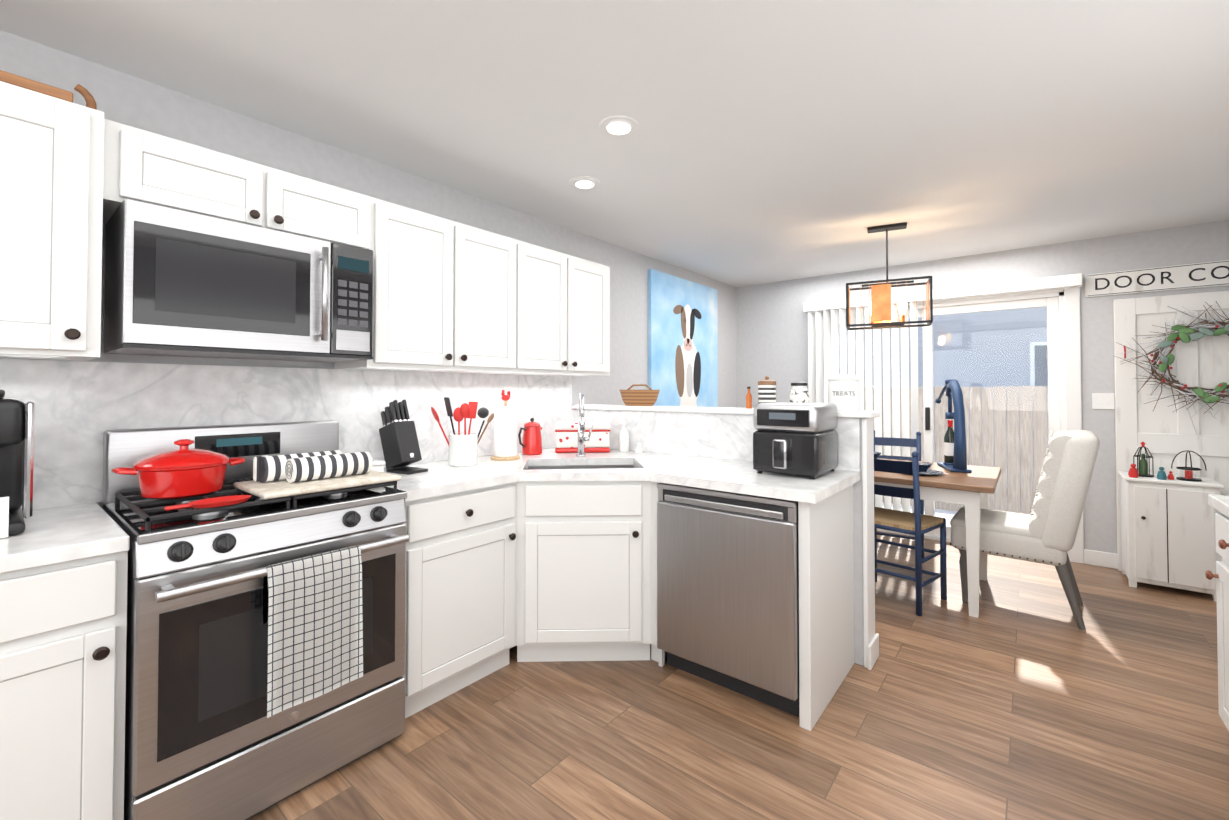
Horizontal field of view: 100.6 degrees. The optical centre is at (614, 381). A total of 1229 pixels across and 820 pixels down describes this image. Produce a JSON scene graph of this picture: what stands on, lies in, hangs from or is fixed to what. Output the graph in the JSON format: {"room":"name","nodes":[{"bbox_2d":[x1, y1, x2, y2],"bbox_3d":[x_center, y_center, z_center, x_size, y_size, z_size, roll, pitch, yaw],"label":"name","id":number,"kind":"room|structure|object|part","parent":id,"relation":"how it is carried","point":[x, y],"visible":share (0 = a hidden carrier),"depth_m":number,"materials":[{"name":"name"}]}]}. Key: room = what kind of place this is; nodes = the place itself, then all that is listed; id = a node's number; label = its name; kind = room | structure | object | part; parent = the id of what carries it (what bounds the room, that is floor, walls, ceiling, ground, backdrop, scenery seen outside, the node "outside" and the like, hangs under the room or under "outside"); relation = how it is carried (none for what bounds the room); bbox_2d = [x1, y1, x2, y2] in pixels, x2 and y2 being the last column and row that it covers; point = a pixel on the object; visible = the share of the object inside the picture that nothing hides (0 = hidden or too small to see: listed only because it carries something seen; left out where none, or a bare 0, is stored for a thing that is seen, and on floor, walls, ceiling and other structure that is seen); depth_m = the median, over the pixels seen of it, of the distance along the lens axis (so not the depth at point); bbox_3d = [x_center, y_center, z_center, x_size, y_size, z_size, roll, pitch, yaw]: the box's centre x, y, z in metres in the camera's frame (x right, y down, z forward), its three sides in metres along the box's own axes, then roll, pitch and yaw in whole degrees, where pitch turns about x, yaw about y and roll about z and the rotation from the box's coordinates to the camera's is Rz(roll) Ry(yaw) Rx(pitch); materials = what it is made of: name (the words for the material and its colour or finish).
{"room":"kitchen","nodes":[
{"label":"kitchen","id":0,"kind":"room"},
{"bbox_2d":[0,30,736,508],"bbox_3d":[-1.214,0.124,2.577,0.120,2.440,8.210,-1,-1,39],"label":"wall","id":1,"kind":"structure","parent":0,"point":[138,102],"depth_m":2.44,"materials":[{"name":"paint"}]},
{"bbox_2d":[0,81,111,360],"bbox_3d":[-1.946,-0.442,1.274,0.398,0.730,0.910,-1,-1,39],"label":"upper cabinet","id":2,"kind":"object","parent":1,"relation":"attached to","point":[56,153],"depth_m":1.42,"materials":[{"name":"white wood"}]},
{"bbox_2d":[0,70,96,109],"bbox_3d":[-1.938,-0.876,1.308,0.280,0.138,0.861,-1,-1,39],"label":"decor","id":3,"kind":"object","parent":2,"relation":"on","point":[30,84],"visible":0.38,"depth_m":1.47,"materials":[{"name":"brown wood"}]},
{"bbox_2d":[112,121,287,231],"bbox_3d":[-1.526,-0.675,1.832,0.348,0.245,0.480,-1,-1,39],"label":"upper cabinet","id":4,"kind":"object","parent":1,"relation":"attached to","point":[149,167],"depth_m":1.71,"materials":[{"name":"white wood"}]},
{"bbox_2d":[104,198,372,362],"bbox_3d":[-1.371,-0.322,1.933,0.454,0.452,0.750,-1,-1,39],"label":"over-the-range microwave","id":5,"kind":"object","parent":4,"relation":"attached to","point":[180,283],"visible":1,"depth_m":1.74,"materials":[{"name":"grey metal"}]},
{"bbox_2d":[0,359,571,510],"bbox_3d":[-1.409,0.181,2.224,0.019,0.484,3.577,-1,-1,39],"label":"backsplash","id":6,"kind":"structure","parent":1,"relation":"attached to","point":[80,407],"depth_m":2.05,"materials":[{"name":"stone"}]},
{"bbox_2d":[288,173,375,256],"bbox_3d":[-1.308,-0.671,2.100,0.348,0.245,0.440,-1,-1,39],"label":"upper cabinet","id":7,"kind":"object","parent":1,"relation":"attached to","point":[316,209],"depth_m":2.04,"materials":[{"name":"white wood"}]},
{"bbox_2d":[334,198,531,374],"bbox_3d":[-0.897,-0.420,2.601,0.348,0.730,0.863,-1,-1,39],"label":"upper cabinet","id":8,"kind":"object","parent":1,"relation":"attached to","point":[450,296],"depth_m":2.44,"materials":[{"name":"white wood"}]},
{"bbox_2d":[528,244,609,375],"bbox_3d":[-0.426,-0.411,3.179,0.348,0.730,0.872,-1,-1,39],"label":"upper cabinet","id":9,"kind":"object","parent":1,"relation":"attached to","point":[569,307],"depth_m":3.09,"materials":[{"name":"white wood"}]},
{"bbox_2d":[648,269,717,406],"bbox_3d":[0.672,-0.257,4.769,0.041,1.385,1.180,-1,-1,39],"label":"framed picture","id":10,"kind":"object","parent":1,"relation":"attached to","point":[682,342],"visible":0.9,"depth_m":4.68},
{"bbox_2d":[0,0,1228,286],"bbox_3d":[0.275,-1.165,1.386,3.960,0.100,8.210,-1,-1,39],"label":"ceiling","id":11,"kind":"structure","parent":0,"point":[774,140],"depth_m":2.03,"materials":[{"name":"white paint"}]},
{"bbox_2d":[569,176,599,188],"bbox_3d":[-0.164,-1.085,2.793,0.170,0.013,0.170,-1,-1,39],"label":"recessed light","id":12,"kind":"object","parent":11,"relation":"in","point":[583,182],"visible":1,"depth_m":2.77,"materials":[{"name":"white"}]},
{"bbox_2d":[599,115,637,135],"bbox_3d":[0.018,-1.095,2.193,0.170,0.013,0.170,-1,-1,39],"label":"recessed light","id":13,"kind":"object","parent":11,"relation":"in","point":[618,125],"visible":1,"depth_m":2.17,"materials":[{"name":"white"}]},
{"bbox_2d":[846,222,932,329],"bbox_3d":[1.892,-0.731,3.538,0.514,0.696,0.234,0,-1,27],"label":"pendant light","id":14,"kind":"object","parent":11,"relation":"hanging from","point":[879,307],"visible":1,"depth_m":3.48,"materials":[{"name":"black metal"}]},
{"bbox_2d":[247,531,1228,819],"bbox_3d":[0.275,1.374,1.344,3.960,0.100,8.210,-1,-1,39],"label":"floor","id":15,"kind":"structure","parent":0,"point":[1023,697],"depth_m":1.94,"materials":[{"name":"brown wood"}]},
{"bbox_2d":[0,551,127,819],"bbox_3d":[-1.719,0.887,1.340,0.638,0.874,0.558,-1,-1,39],"label":"base cabinet","id":16,"kind":"object","parent":15,"relation":"on","point":[63,626],"depth_m":1.27,"materials":[{"name":"white wood"}]},
{"bbox_2d":[0,503,129,573],"bbox_3d":[-1.916,0.425,1.098,0.648,0.040,1.195,-1,-1,39],"label":"countertop","id":17,"kind":"structure","parent":16,"relation":"on","point":[51,536],"depth_m":1.34,"materials":[{"name":"stone"}]},
{"bbox_2d":[0,389,34,537],"bbox_3d":[-1.810,0.214,1.347,0.387,0.388,0.352,-1,-1,39],"label":"coffee maker","id":18,"kind":"object","parent":17,"relation":"on","point":[16,448],"visible":1,"depth_m":1.38,"materials":[{"name":"black plastic"}]},
{"bbox_2d":[102,420,408,819],"bbox_3d":[-1.246,0.749,1.805,0.751,1.165,0.762,-1,-1,39],"label":"range","id":19,"kind":"object","parent":15,"relation":"on","point":[265,652],"depth_m":1.57,"materials":[{"name":"grey metal"}]},
{"bbox_3d":[-1.429,0.281,1.692,0.248,0.180,0.344,-1,-1,39],"label":"red dutch oven","id":20,"kind":"part","parent":19,"relation":"part of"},
{"bbox_2d":[164,495,250,510],"bbox_3d":[-1.206,0.362,1.521,0.104,0.012,0.208,-1,-1,39],"label":"spoon rest","id":21,"kind":"object","parent":19,"relation":"on","point":[219,501],"visible":1,"depth_m":1.52,"materials":[{"name":"red ceramic"}]},
{"bbox_2d":[233,470,400,498],"bbox_3d":[-1.076,0.364,1.867,0.325,0.018,0.450,-1,-1,39],"label":"cutting board","id":22,"kind":"object","parent":19,"relation":"on","point":[274,489],"visible":0.83,"depth_m":1.77,"materials":[{"name":"stone"}]},
{"bbox_2d":[253,450,371,482],"bbox_3d":[-1.108,0.310,1.886,0.172,0.090,0.347,-1,-1,39],"label":"rolls","id":23,"kind":"object","parent":22,"relation":"on","point":[292,468],"visible":1,"depth_m":1.82,"materials":[{"name":"grey fabric"}]},
{"bbox_2d":[402,481,527,717],"bbox_3d":[-0.829,0.904,2.377,0.708,0.874,0.635,-1,-1,39],"label":"base cabinet","id":24,"kind":"object","parent":15,"relation":"on","point":[467,551],"depth_m":2.17,"materials":[{"name":"white wood"}]},
{"bbox_2d":[384,460,519,501],"bbox_3d":[-0.750,0.535,2.518,0.660,0.212,0.945,-1,-1,39],"label":"countertop","id":25,"kind":"structure","parent":24,"relation":"on","point":[440,478],"depth_m":2.26,"materials":[{"name":"stone"}]},
{"bbox_2d":[371,458,385,471],"bbox_3d":[-1.078,0.378,2.256,0.100,0.090,0.090,-1,-1,39],"label":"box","id":26,"kind":"object","parent":25,"relation":"on","point":[377,465],"visible":0.4,"depth_m":2.24,"materials":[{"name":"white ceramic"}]},
{"bbox_2d":[379,399,427,474],"bbox_3d":[-1.016,0.256,2.443,0.234,0.341,0.110,-1,-1,31],"label":"knife block","id":27,"kind":"object","parent":25,"relation":"on","point":[399,442],"visible":1,"depth_m":2.42,"materials":[{"name":"black plastic"}]},
{"bbox_2d":[431,397,493,466],"bbox_3d":[-0.779,0.255,2.663,0.167,0.350,0.346,-1,-1,39],"label":"utensil crock","id":28,"kind":"object","parent":25,"relation":"on","point":[463,449],"visible":1,"depth_m":2.60,"materials":[{"name":"white ceramic"}]},
{"bbox_2d":[478,447,860,503],"bbox_3d":[0.108,0.536,2.608,1.878,0.212,1.058,-1,-1,39],"label":"countertop","id":29,"kind":"structure","parent":24,"relation":"on","point":[735,476],"depth_m":2.40,"materials":[{"name":"stone"}]},
{"bbox_2d":[490,390,519,460],"bbox_3d":[-0.616,0.240,2.882,0.164,0.387,0.164,-1,-1,39],"label":"paper towel holder","id":30,"kind":"object","parent":29,"relation":"on","point":[505,432],"visible":1,"depth_m":2.83,"materials":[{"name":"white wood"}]},
{"bbox_2d":[518,418,541,454],"bbox_3d":[-0.507,0.327,3.078,0.120,0.219,0.188,-1,-1,39],"label":"kettle","id":31,"kind":"object","parent":29,"relation":"on","point":[531,443],"visible":1,"depth_m":3.04,"materials":[{"name":"red metal"}]},
{"bbox_2d":[555,421,609,452],"bbox_3d":[-0.204,0.337,3.228,0.342,0.204,0.172,0,-1,-6],"label":"tin","id":32,"kind":"object","parent":29,"relation":"on","point":[567,437],"visible":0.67,"depth_m":3.15,"materials":[{"name":"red metal"}]},
{"bbox_2d":[576,393,593,456],"bbox_3d":[-0.173,0.248,2.901,0.190,0.371,0.231,-1,-1,39],"label":"faucet","id":33,"kind":"object","parent":29,"relation":"on","point":[581,430],"visible":1,"depth_m":2.96,"materials":[{"name":"silver metal"}]},
{"bbox_2d":[619,421,628,451],"bbox_3d":[0.060,0.344,3.218,0.066,0.190,0.068,-1,-1,39],"label":"soap bottle","id":34,"kind":"object","parent":29,"relation":"on","point":[623,439],"visible":1,"depth_m":3.19,"materials":[{"name":"white plastic"}]},
{"bbox_2d":[635,442,642,452],"bbox_3d":[0.152,0.406,3.156,0.052,0.064,0.051,-1,-1,39],"label":"figurine","id":35,"kind":"object","parent":29,"relation":"on","point":[638,449],"visible":1,"depth_m":3.14,"materials":[{"name":"white ceramic"}]},
{"bbox_2d":[753,402,837,478],"bbox_3d":[0.842,0.263,2.391,0.300,0.325,0.388,-1,-1,39],"label":"air fryer","id":36,"kind":"object","parent":29,"relation":"on","point":[796,438],"visible":1,"depth_m":2.26,"materials":[{"name":"black plastic"}]},
{"bbox_2d":[528,481,666,666],"bbox_3d":[-0.126,0.905,2.411,0.546,0.874,0.435,-1,-1,39],"label":"base cabinet","id":37,"kind":"object","parent":15,"relation":"on","point":[542,571],"depth_m":2.40,"materials":[{"name":"white wood"}]},
{"bbox_2d":[572,404,879,669],"bbox_3d":[0.502,0.752,3.046,1.935,1.200,0.190,-1,-1,39],"label":"wall","id":38,"kind":"structure","parent":15,"relation":"on","point":[866,643],"depth_m":2.43,"materials":[{"name":"paint"}]},
{"bbox_2d":[620,384,659,405],"bbox_3d":[0.163,0.087,3.333,0.310,0.140,0.180,-1,-1,39],"label":"basket bowl","id":39,"kind":"object","parent":38,"relation":"on","point":[649,397],"visible":1,"depth_m":3.25,"materials":[{"name":"brown wicker"}]},
{"bbox_2d":[572,409,859,471],"bbox_3d":[0.442,0.193,2.999,1.848,0.484,0.037,-1,-1,39],"label":"backsplash","id":40,"kind":"structure","parent":38,"relation":"attached to","point":[720,436],"depth_m":2.97,"materials":[{"name":"stone"}]},
{"bbox_2d":[746,387,751,408],"bbox_3d":[0.752,0.088,2.853,0.032,0.122,0.032,-1,-1,39],"label":"bottle","id":41,"kind":"object","parent":38,"relation":"on","point":[748,400],"visible":1,"depth_m":2.84,"materials":[{"name":"orange glass"}]},
{"bbox_2d":[758,376,775,403],"bbox_3d":[0.833,0.058,2.788,0.098,0.180,0.098,-1,-1,39],"label":"striped canister","id":42,"kind":"object","parent":38,"relation":"on","point":[766,390],"visible":0.85,"depth_m":2.75,"materials":[{"name":"white ceramic"}]},
{"bbox_2d":[789,381,808,402],"bbox_3d":[0.969,0.071,2.677,0.100,0.150,0.100,-1,-1,39],"label":"jar","id":43,"kind":"object","parent":38,"relation":"on","point":[799,391],"visible":0.73,"depth_m":2.64,"materials":[{"name":"ceramic"}]},
{"bbox_2d":[828,369,859,410],"bbox_3d":[1.140,0.039,2.538,0.146,0.210,0.146,-1,-1,39],"label":"jar","id":44,"kind":"object","parent":38,"relation":"on","point":[843,391],"visible":0.98,"depth_m":2.48,"materials":[{"name":"white ceramic"}]},
{"bbox_2d":[657,483,798,716],"bbox_3d":[0.648,0.908,2.415,0.645,0.868,0.650,-1,-1,39],"label":"dishwasher","id":45,"kind":"object","parent":15,"relation":"on","point":[728,590],"visible":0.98,"depth_m":2.14,"materials":[{"name":"grey metal"}]},
{"bbox_2d":[874,430,923,557],"bbox_3d":[2.333,0.897,4.263,0.444,0.950,0.447,-1,-1,33],"label":"chair","id":46,"kind":"object","parent":15,"relation":"on","point":[903,442],"visible":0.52,"depth_m":4.39,"materials":[{"name":"blue paint"}]},
{"bbox_2d":[874,451,946,615],"bbox_3d":[1.764,0.880,3.201,0.447,0.950,0.444,1,-1,-43],"label":"chair","id":47,"kind":"object","parent":15,"relation":"on","point":[917,523],"visible":0.6,"depth_m":3.06,"materials":[{"name":"blue paint"}]},
{"bbox_2d":[874,458,1000,617],"bbox_3d":[1.923,0.978,3.549,1.200,0.765,0.940,-1,-1,39],"label":"dining table","id":48,"kind":"object","parent":15,"relation":"on","point":[973,488],"visible":0.38,"depth_m":2.99,"materials":[{"name":"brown wood"}]},
{"bbox_2d":[874,452,884,459],"bbox_3d":[1.816,0.549,3.630,0.254,0.093,0.254,-1,-1,39],"label":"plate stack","id":49,"kind":"object","parent":48,"relation":"on","point":[877,455],"depth_m":3.59,"materials":[{"name":"blue"}]},
{"bbox_2d":[919,462,942,474],"bbox_3d":[1.965,0.559,3.290,0.264,0.063,0.264,-1,-1,39],"label":"plate setting","id":50,"kind":"object","parent":48,"relation":"on","point":[924,469],"visible":0.4,"depth_m":3.25,"materials":[{"name":"blue"}]},
{"bbox_2d":[935,379,971,472],"bbox_3d":[2.348,0.290,3.584,0.120,0.610,0.574,0,-1,19],"label":"wine corker","id":51,"kind":"object","parent":48,"relation":"on","point":[952,387],"visible":1,"depth_m":3.34,"materials":[{"name":"blue metal"}]},
{"bbox_2d":[944,420,953,462],"bbox_3d":[2.338,0.413,3.550,0.077,0.298,0.077,-1,-1,39],"label":"wine bottle","id":52,"kind":"object","parent":51,"relation":"in","point":[948,445],"visible":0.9,"depth_m":3.53,"materials":[{"name":"green glass"}]},
{"bbox_2d":[950,430,1099,629],"bbox_3d":[2.485,0.825,3.114,0.701,1.064,0.536,-1,-1,39],"label":"upholstered chair","id":53,"kind":"object","parent":15,"relation":"on","point":[1045,530],"visible":0.88,"depth_m":2.85,"materials":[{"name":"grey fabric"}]},
{"bbox_2d":[1118,471,1224,601],"bbox_3d":[3.665,0.998,3.376,0.434,0.720,0.378,-1,-1,39],"label":"base cabinet","id":54,"kind":"object","parent":15,"relation":"on","point":[1167,533],"visible":0.9,"depth_m":3.26,"materials":[{"name":"white wood"}]},
{"bbox_2d":[1128,464,1138,477],"bbox_3d":[3.467,0.592,3.407,0.050,0.092,0.050,0,-1,24],"label":"figurine","id":55,"kind":"object","parent":54,"relation":"on","point":[1134,473],"depth_m":3.40,"materials":[{"name":"red ceramic"}]},
{"bbox_2d":[1133,442,1153,476],"bbox_3d":[3.583,0.521,3.456,0.100,0.235,0.100,-1,-1,39],"label":"lantern","id":56,"kind":"object","parent":54,"relation":"on","point":[1143,467],"visible":0.98,"depth_m":3.44,"materials":[{"name":"black metal"}]},
{"bbox_2d":[1171,450,1206,481],"bbox_3d":[3.712,0.540,3.298,0.112,0.193,0.112,0,-1,-6],"label":"cloche","id":57,"kind":"object","parent":54,"relation":"on","point":[1189,472],"visible":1,"depth_m":3.29,"materials":[{"name":"black metal"}]},
{"bbox_2d":[1205,513,1228,730],"bbox_3d":[2.336,0.890,1.485,0.688,0.874,0.460,-1,-1,39],"label":"base cabinet","id":58,"kind":"object","parent":15,"relation":"on","point":[1221,575],"depth_m":1.81,"materials":[{"name":"white wood"}]},
{"bbox_2d":[1208,494,1228,516],"bbox_3d":[1.243,0.410,0.159,0.698,0.040,3.930,-1,-1,39],"label":"countertop","id":59,"kind":"structure","parent":58,"relation":"on","point":[1220,503],"depth_m":1.81,"materials":[{"name":"stone"}]},
{"bbox_2d":[736,220,1228,553],"bbox_3d":[2.829,0.156,4.501,3.720,2.440,0.120,-1,-1,39],"label":"wall","id":60,"kind":"structure","parent":0,"point":[772,328],"depth_m":3.94,"materials":[{"name":"paint"}]},
{"bbox_2d":[803,273,1082,531],"bbox_3d":[2.700,0.270,4.443,2.050,2.130,0.089,-1,-1,39],"label":"vertical blinds","id":61,"kind":"object","parent":60,"relation":"attached to","point":[817,311],"visible":0.54,"depth_m":4.63,"materials":[{"name":"white"}]},
{"bbox_2d":[815,287,1083,563],"bbox_3d":[2.784,0.301,4.522,2.000,2.150,0.140,-1,-1,39],"label":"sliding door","id":62,"kind":"structure","parent":60,"relation":"attached to","point":[1064,355],"depth_m":4.00,"materials":[{"name":"white"}]},
{"bbox_2d":[1084,549,1117,568],"bbox_3d":[3.864,1.306,3.550,0.881,0.110,0.018,-1,-1,39],"label":"baseboard","id":63,"kind":"structure","parent":60,"relation":"attached to","point":[1101,559],"depth_m":3.75,"materials":[{"name":"white wood"}]},
{"bbox_2d":[1092,393,1114,409],"bbox_3d":[3.618,0.144,3.775,0.120,0.120,0.009,-1,-1,39],"label":"switch plate","id":64,"kind":"object","parent":60,"relation":"attached to","point":[1103,400],"visible":1,"depth_m":3.77,"materials":[{"name":"white plastic"}]},
{"bbox_2d":[1085,260,1228,296],"bbox_3d":[3.974,-0.726,3.492,1.108,0.170,0.017,-1,-1,39],"label":"sign","id":65,"kind":"object","parent":60,"relation":"attached to","point":[1193,275],"visible":1,"depth_m":3.59,"materials":[{"name":"grey wood"}]},
{"bbox_2d":[1113,291,1228,570],"bbox_3d":[3.908,0.379,3.470,0.710,1.960,0.074,-1,-1,39],"label":"door","id":66,"kind":"structure","parent":60,"relation":"in","point":[1164,433],"depth_m":3.53,"materials":[{"name":"white wood"}]},
{"bbox_2d":[1113,302,1228,433],"bbox_3d":[3.933,-0.100,3.385,0.915,0.895,0.110,-1,-1,39],"label":"wreath","id":67,"kind":"object","parent":66,"relation":"hanging from","point":[1203,329],"visible":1,"depth_m":3.45,"materials":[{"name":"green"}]},
{"label":"outside","id":68,"kind":"structure","parent":0,"visible":0},
{"bbox_2d":[883,461,1033,525],"bbox_3d":[11.490,1.810,13.305,30.000,0.520,24.510,-1,-1,39],"label":"ground","id":69,"kind":"structure","parent":68,"point":[946,515],"depth_m":7.31,"materials":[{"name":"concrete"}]},
{"bbox_2d":[839,307,1047,467],"bbox_3d":[11.263,-1.371,13.870,23.800,6.900,6.800,-1,-1,39],"label":"house","id":70,"kind":"structure","parent":69,"relation":"on","point":[1016,345],"depth_m":12.03,"materials":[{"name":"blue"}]},
{"bbox_2d":[864,386,1048,513],"bbox_3d":[6.999,0.804,7.763,18.054,2.150,3.200,-1,-1,39],"label":"fence","id":71,"kind":"object","parent":69,"relation":"on","point":[1010,459],"depth_m":7.04,"materials":[{"name":"brown wood"}]}
]}

